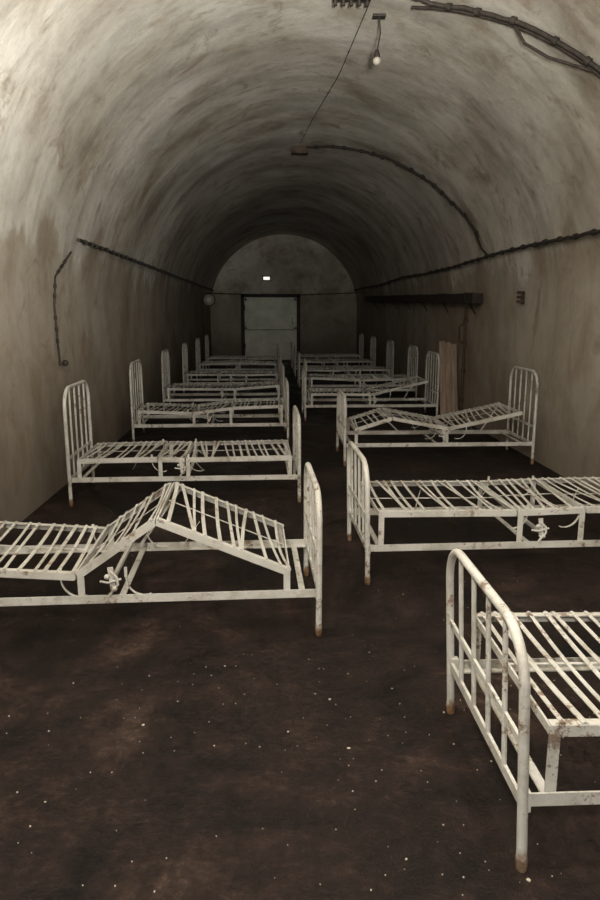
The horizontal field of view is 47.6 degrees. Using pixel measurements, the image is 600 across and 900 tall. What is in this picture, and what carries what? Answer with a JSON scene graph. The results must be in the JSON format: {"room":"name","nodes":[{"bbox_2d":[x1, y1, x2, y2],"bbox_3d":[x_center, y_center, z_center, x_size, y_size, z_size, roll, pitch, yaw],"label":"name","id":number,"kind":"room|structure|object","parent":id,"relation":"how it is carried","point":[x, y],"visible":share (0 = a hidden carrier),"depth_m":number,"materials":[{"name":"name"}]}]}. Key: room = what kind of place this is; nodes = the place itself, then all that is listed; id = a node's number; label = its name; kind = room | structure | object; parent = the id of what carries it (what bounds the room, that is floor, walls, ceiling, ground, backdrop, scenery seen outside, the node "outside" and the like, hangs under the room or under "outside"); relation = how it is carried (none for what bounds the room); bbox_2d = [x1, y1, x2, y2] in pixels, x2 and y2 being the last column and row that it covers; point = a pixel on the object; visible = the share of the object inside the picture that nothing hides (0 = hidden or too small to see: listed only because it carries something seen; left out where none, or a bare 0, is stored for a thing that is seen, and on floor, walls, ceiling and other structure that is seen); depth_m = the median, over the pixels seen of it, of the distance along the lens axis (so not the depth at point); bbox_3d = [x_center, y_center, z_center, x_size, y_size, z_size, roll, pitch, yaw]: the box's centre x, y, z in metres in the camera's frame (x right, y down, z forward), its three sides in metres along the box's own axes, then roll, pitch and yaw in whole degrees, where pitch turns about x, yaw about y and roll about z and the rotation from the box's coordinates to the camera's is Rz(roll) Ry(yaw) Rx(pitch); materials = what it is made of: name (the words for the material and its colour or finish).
{"room":"underground hospital ward","nodes":[
{"label":"underground hospital ward","id":0,"kind":"room"},
{"bbox_2d":[0,304,211,536],"bbox_3d":[-2.297,-1.161,9.467,0.001,1.600,25.200,0,12,-2],"label":"wall","id":1,"kind":"structure","parent":0,"point":[99,345],"depth_m":6.25,"materials":[{"name":"paint"}]},
{"bbox_2d":[53,251,71,365],"bbox_3d":[-2.088,-1.212,6.091,0.062,1.128,0.418,1,12,7],"label":"cable","id":2,"kind":"object","parent":1,"relation":"attached to","point":[64,362],"visible":1,"depth_m":5.94,"materials":[{"name":"rubber"}]},
{"bbox_2d":[211,234,356,360],"bbox_3d":[-0.509,-4.828,21.672,4.680,3.920,0.001,0,12,-2],"label":"wall","id":3,"kind":"structure","parent":0,"point":[295,264],"depth_m":21.62,"materials":[{"name":"paint"}]},
{"bbox_2d":[262,276,270,280],"bbox_3d":[-1.056,-5.420,21.474,0.280,0.150,0.098,0,12,-2],"label":"lamp","id":4,"kind":"object","parent":3,"relation":"attached to","point":[264,278],"visible":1,"depth_m":21.46,"materials":[{"name":"white plastic"}]},
{"bbox_2d":[241,294,299,359],"bbox_3d":[-0.934,-3.911,21.733,1.880,2.100,0.188,0,12,-2],"label":"door","id":5,"kind":"structure","parent":3,"relation":"in","point":[270,320],"depth_m":21.68,"materials":[{"name":"paint"}]},
{"bbox_2d":[205,292,365,295],"bbox_3d":[-0.405,-4.388,19.110,4.561,0.104,0.021,0,12,-2],"label":"wire","id":6,"kind":"object","parent":3,"relation":"attached to","point":[354,292],"visible":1,"depth_m":19.11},
{"bbox_2d":[0,360,599,899],"bbox_3d":[0.041,-0.397,9.727,4.680,0.001,25.200,0,12,-2],"label":"floor","id":7,"kind":"structure","parent":0,"point":[161,802],"depth_m":2.79,"materials":[{"name":"concrete"}]},
{"bbox_2d":[0,462,321,635],"bbox_3d":[-0.884,0.369,3.543,1.936,0.965,0.806,-1,12,-4],"label":"hospital bed","id":8,"kind":"object","parent":7,"relation":"on","point":[312,541],"visible":1,"depth_m":3.38,"materials":[{"name":"white metal"}]},
{"bbox_2d":[62,380,300,505],"bbox_3d":[-0.958,-0.106,5.874,1.896,0.965,0.806,-1,12,-3],"label":"hospital bed","id":9,"kind":"object","parent":7,"relation":"on","point":[287,457],"visible":1,"depth_m":5.61,"materials":[{"name":"white metal"}]},
{"bbox_2d":[201,293,215,368],"bbox_3d":[-2.460,-3.197,18.396,0.388,2.030,0.147,0,12,-2],"label":"lamp","id":10,"kind":"object","parent":7,"relation":"on","point":[209,299],"visible":0.94,"depth_m":18.25,"materials":[{"name":"metal"}]},
{"bbox_2d":[129,359,288,441],"bbox_3d":[-1.094,-0.636,8.483,1.886,0.965,0.806,-1,12,-4],"label":"hospital bed","id":11,"kind":"object","parent":7,"relation":"on","point":[136,423],"visible":0.98,"depth_m":8.27,"materials":[{"name":"white metal"}]},
{"bbox_2d":[161,349,284,412],"bbox_3d":[-1.199,-1.115,10.837,1.886,0.965,0.806,-1,12,-3],"label":"hospital bed","id":12,"kind":"object","parent":7,"relation":"on","point":[168,393],"visible":0.94,"depth_m":10.75,"materials":[{"name":"white metal"}]},
{"bbox_2d":[182,342,281,392],"bbox_3d":[-1.308,-1.613,13.284,1.886,0.965,0.806,-1,12,-3],"label":"hospital bed","id":13,"kind":"object","parent":7,"relation":"on","point":[186,374],"visible":0.91,"depth_m":13.18,"materials":[{"name":"white metal"}]},
{"bbox_2d":[195,337,279,381],"bbox_3d":[-1.413,-2.095,15.650,1.886,0.965,0.806,0,12,-2],"label":"hospital bed","id":14,"kind":"object","parent":7,"relation":"on","point":[197,341],"visible":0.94,"depth_m":15.51,"materials":[{"name":"white metal"}]},
{"bbox_2d":[205,334,277,370],"bbox_3d":[-1.514,-2.553,17.902,1.886,0.965,0.806,0,12,-2],"label":"hospital bed","id":15,"kind":"object","parent":7,"relation":"on","point":[207,358],"visible":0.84,"depth_m":17.61,"materials":[{"name":"white metal"}]},
{"bbox_2d":[6,437,594,895],"bbox_3d":[0.186,0.538,5.124,4.323,0.002,8.003,0,12,-2],"label":"flakes","id":16,"kind":"object","parent":7,"relation":"on","point":[527,879],"visible":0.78,"depth_m":2.47,"materials":[{"name":"beige paint"}]},
{"bbox_2d":[291,333,363,369],"bbox_3d":[0.734,-2.732,18.782,1.956,0.965,0.806,0,12,-2],"label":"hospital bed","id":17,"kind":"object","parent":7,"relation":"on","point":[360,355],"visible":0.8,"depth_m":18.52,"materials":[{"name":"white metal"}]},
{"bbox_2d":[293,336,375,377],"bbox_3d":[0.830,-2.294,16.629,1.956,0.965,0.806,0,12,-2],"label":"hospital bed","id":18,"kind":"object","parent":7,"relation":"on","point":[372,360],"visible":0.91,"depth_m":16.57,"materials":[{"name":"white metal"}]},
{"bbox_2d":[297,340,393,388],"bbox_3d":[0.935,-1.816,14.279,1.956,0.965,0.806,0,12,-2],"label":"hospital bed","id":19,"kind":"object","parent":7,"relation":"on","point":[390,370],"visible":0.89,"depth_m":14.21,"materials":[{"name":"white metal"}]},
{"bbox_2d":[303,345,417,402],"bbox_3d":[1.051,-1.378,12.126,1.956,0.965,0.806,0,12,-2],"label":"hospital bed","id":20,"kind":"object","parent":7,"relation":"on","point":[316,376],"visible":0.85,"depth_m":12.03,"materials":[{"name":"white metal"}]},
{"bbox_2d":[302,351,439,420],"bbox_3d":[1.018,-0.978,10.163,1.956,0.965,0.806,0,12,-2],"label":"hospital bed","id":21,"kind":"object","parent":7,"relation":"on","point":[425,381],"visible":0.95,"depth_m":10.05,"materials":[{"name":"white metal"}]},
{"bbox_2d":[336,366,538,465],"bbox_3d":[1.416,-0.395,7.296,1.986,0.965,0.806,0,12,-2],"label":"hospital bed","id":22,"kind":"object","parent":7,"relation":"on","point":[343,424],"visible":1,"depth_m":7.19,"materials":[{"name":"white metal"}]},
{"bbox_2d":[439,341,457,418],"bbox_3d":[2.188,-1.030,10.031,0.262,1.125,0.280,0,12,-2],"label":"board panel","id":23,"kind":"object","parent":7,"relation":"on","point":[447,351],"visible":0.96,"depth_m":10.03,"materials":[{"name":"brown wood"}]},
{"bbox_2d":[458,305,467,422],"bbox_3d":[2.256,-1.190,9.511,0.122,1.640,0.061,0,12,-2],"label":"standpipe","id":24,"kind":"object","parent":7,"relation":"on","point":[465,319],"visible":0.95,"depth_m":9.46,"materials":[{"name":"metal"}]},
{"bbox_2d":[347,441,599,584],"bbox_3d":[1.336,0.216,4.293,2.002,0.965,0.806,-1,12,-4],"label":"hospital bed","id":25,"kind":"object","parent":7,"relation":"on","point":[363,501],"visible":1,"depth_m":4.07,"materials":[{"name":"white metal"}]},
{"bbox_2d":[446,549,599,872],"bbox_3d":[1.567,0.632,2.252,2.014,0.966,0.806,0,12,-2],"label":"hospital bed","id":26,"kind":"object","parent":7,"relation":"on","point":[511,623],"visible":1,"depth_m":2.09,"materials":[{"name":"white metal"}]},
{"bbox_2d":[0,0,599,309],"bbox_3d":[0.041,-3.111,9.175,4.680,2.338,25.200,0,12,-2],"label":"ceiling","id":27,"kind":"structure","parent":0,"point":[161,134],"depth_m":6.44,"materials":[{"name":"paint"}]},
{"bbox_2d":[76,238,213,290],"bbox_3d":[-2.378,-3.470,13.795,0.054,0.067,15.402,0,12,-2],"label":"cable conduit","id":28,"kind":"object","parent":27,"relation":"attached to","point":[84,242],"visible":1,"depth_m":8.60,"materials":[{"name":"metal"}]},
{"bbox_2d":[300,0,370,143],"bbox_3d":[0.280,-3.898,7.391,0.346,0.034,4.800,0,12,-2],"label":"wire","id":29,"kind":"object","parent":27,"relation":"hanging from","point":[370,0],"depth_m":6.64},
{"bbox_2d":[333,0,369,6],"bbox_3d":[0.388,-3.387,5.130,0.280,0.065,0.050,0,12,-2],"label":"bracket","id":30,"kind":"object","parent":27,"relation":"attached to","point":[335,1],"depth_m":5.13,"materials":[{"name":"black metal"}]},
{"bbox_2d":[372,13,385,65],"bbox_3d":[0.630,-3.277,5.439,0.100,0.368,0.062,0,12,-2],"label":"hanging light bulb","id":31,"kind":"object","parent":27,"relation":"hanging from","point":[376,61],"visible":1,"depth_m":5.43,"materials":[{"name":"glass"}]},
{"bbox_2d":[291,145,487,254],"bbox_3d":[1.076,-3.401,9.123,2.310,1.692,2.237,0,12,-2],"label":"cable conduit","id":32,"kind":"object","parent":27,"relation":"attached to","point":[295,149],"depth_m":9.16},
{"bbox_2d":[365,293,482,314],"bbox_3d":[2.094,-3.010,13.858,0.167,0.458,10.252,0,12,-2],"label":"coat rack","id":33,"kind":"object","parent":27,"relation":"attached to","point":[465,298],"visible":1,"depth_m":10.94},
{"bbox_2d":[354,229,599,290],"bbox_3d":[2.106,-3.250,12.711,0.065,0.098,18.001,0,12,-2],"label":"cable conduit","id":34,"kind":"object","parent":27,"relation":"attached to","point":[592,232],"visible":1,"depth_m":7.66,"materials":[{"name":"metal"}]},
{"bbox_2d":[411,0,599,77],"bbox_3d":[1.676,-2.318,4.514,1.718,1.814,1.643,0,12,-2],"label":"cable conduit","id":35,"kind":"object","parent":27,"relation":"attached to","point":[590,66],"depth_m":4.68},
{"bbox_2d":[516,291,524,303],"bbox_3d":[2.428,-1.676,7.476,0.038,0.144,0.116,-4,12,-17],"label":"wall bracket","id":36,"kind":"object","parent":27,"relation":"attached to","point":[522,293],"visible":1,"depth_m":7.45,"materials":[{"name":"metal"}]},
{"bbox_2d":[356,306,599,496],"bbox_3d":[2.379,-1.202,9.668,0.001,1.600,25.200,0,12,-2],"label":"wall","id":37,"kind":"structure","parent":0,"point":[561,344],"depth_m":7.43,"materials":[{"name":"paint"}]}
]}

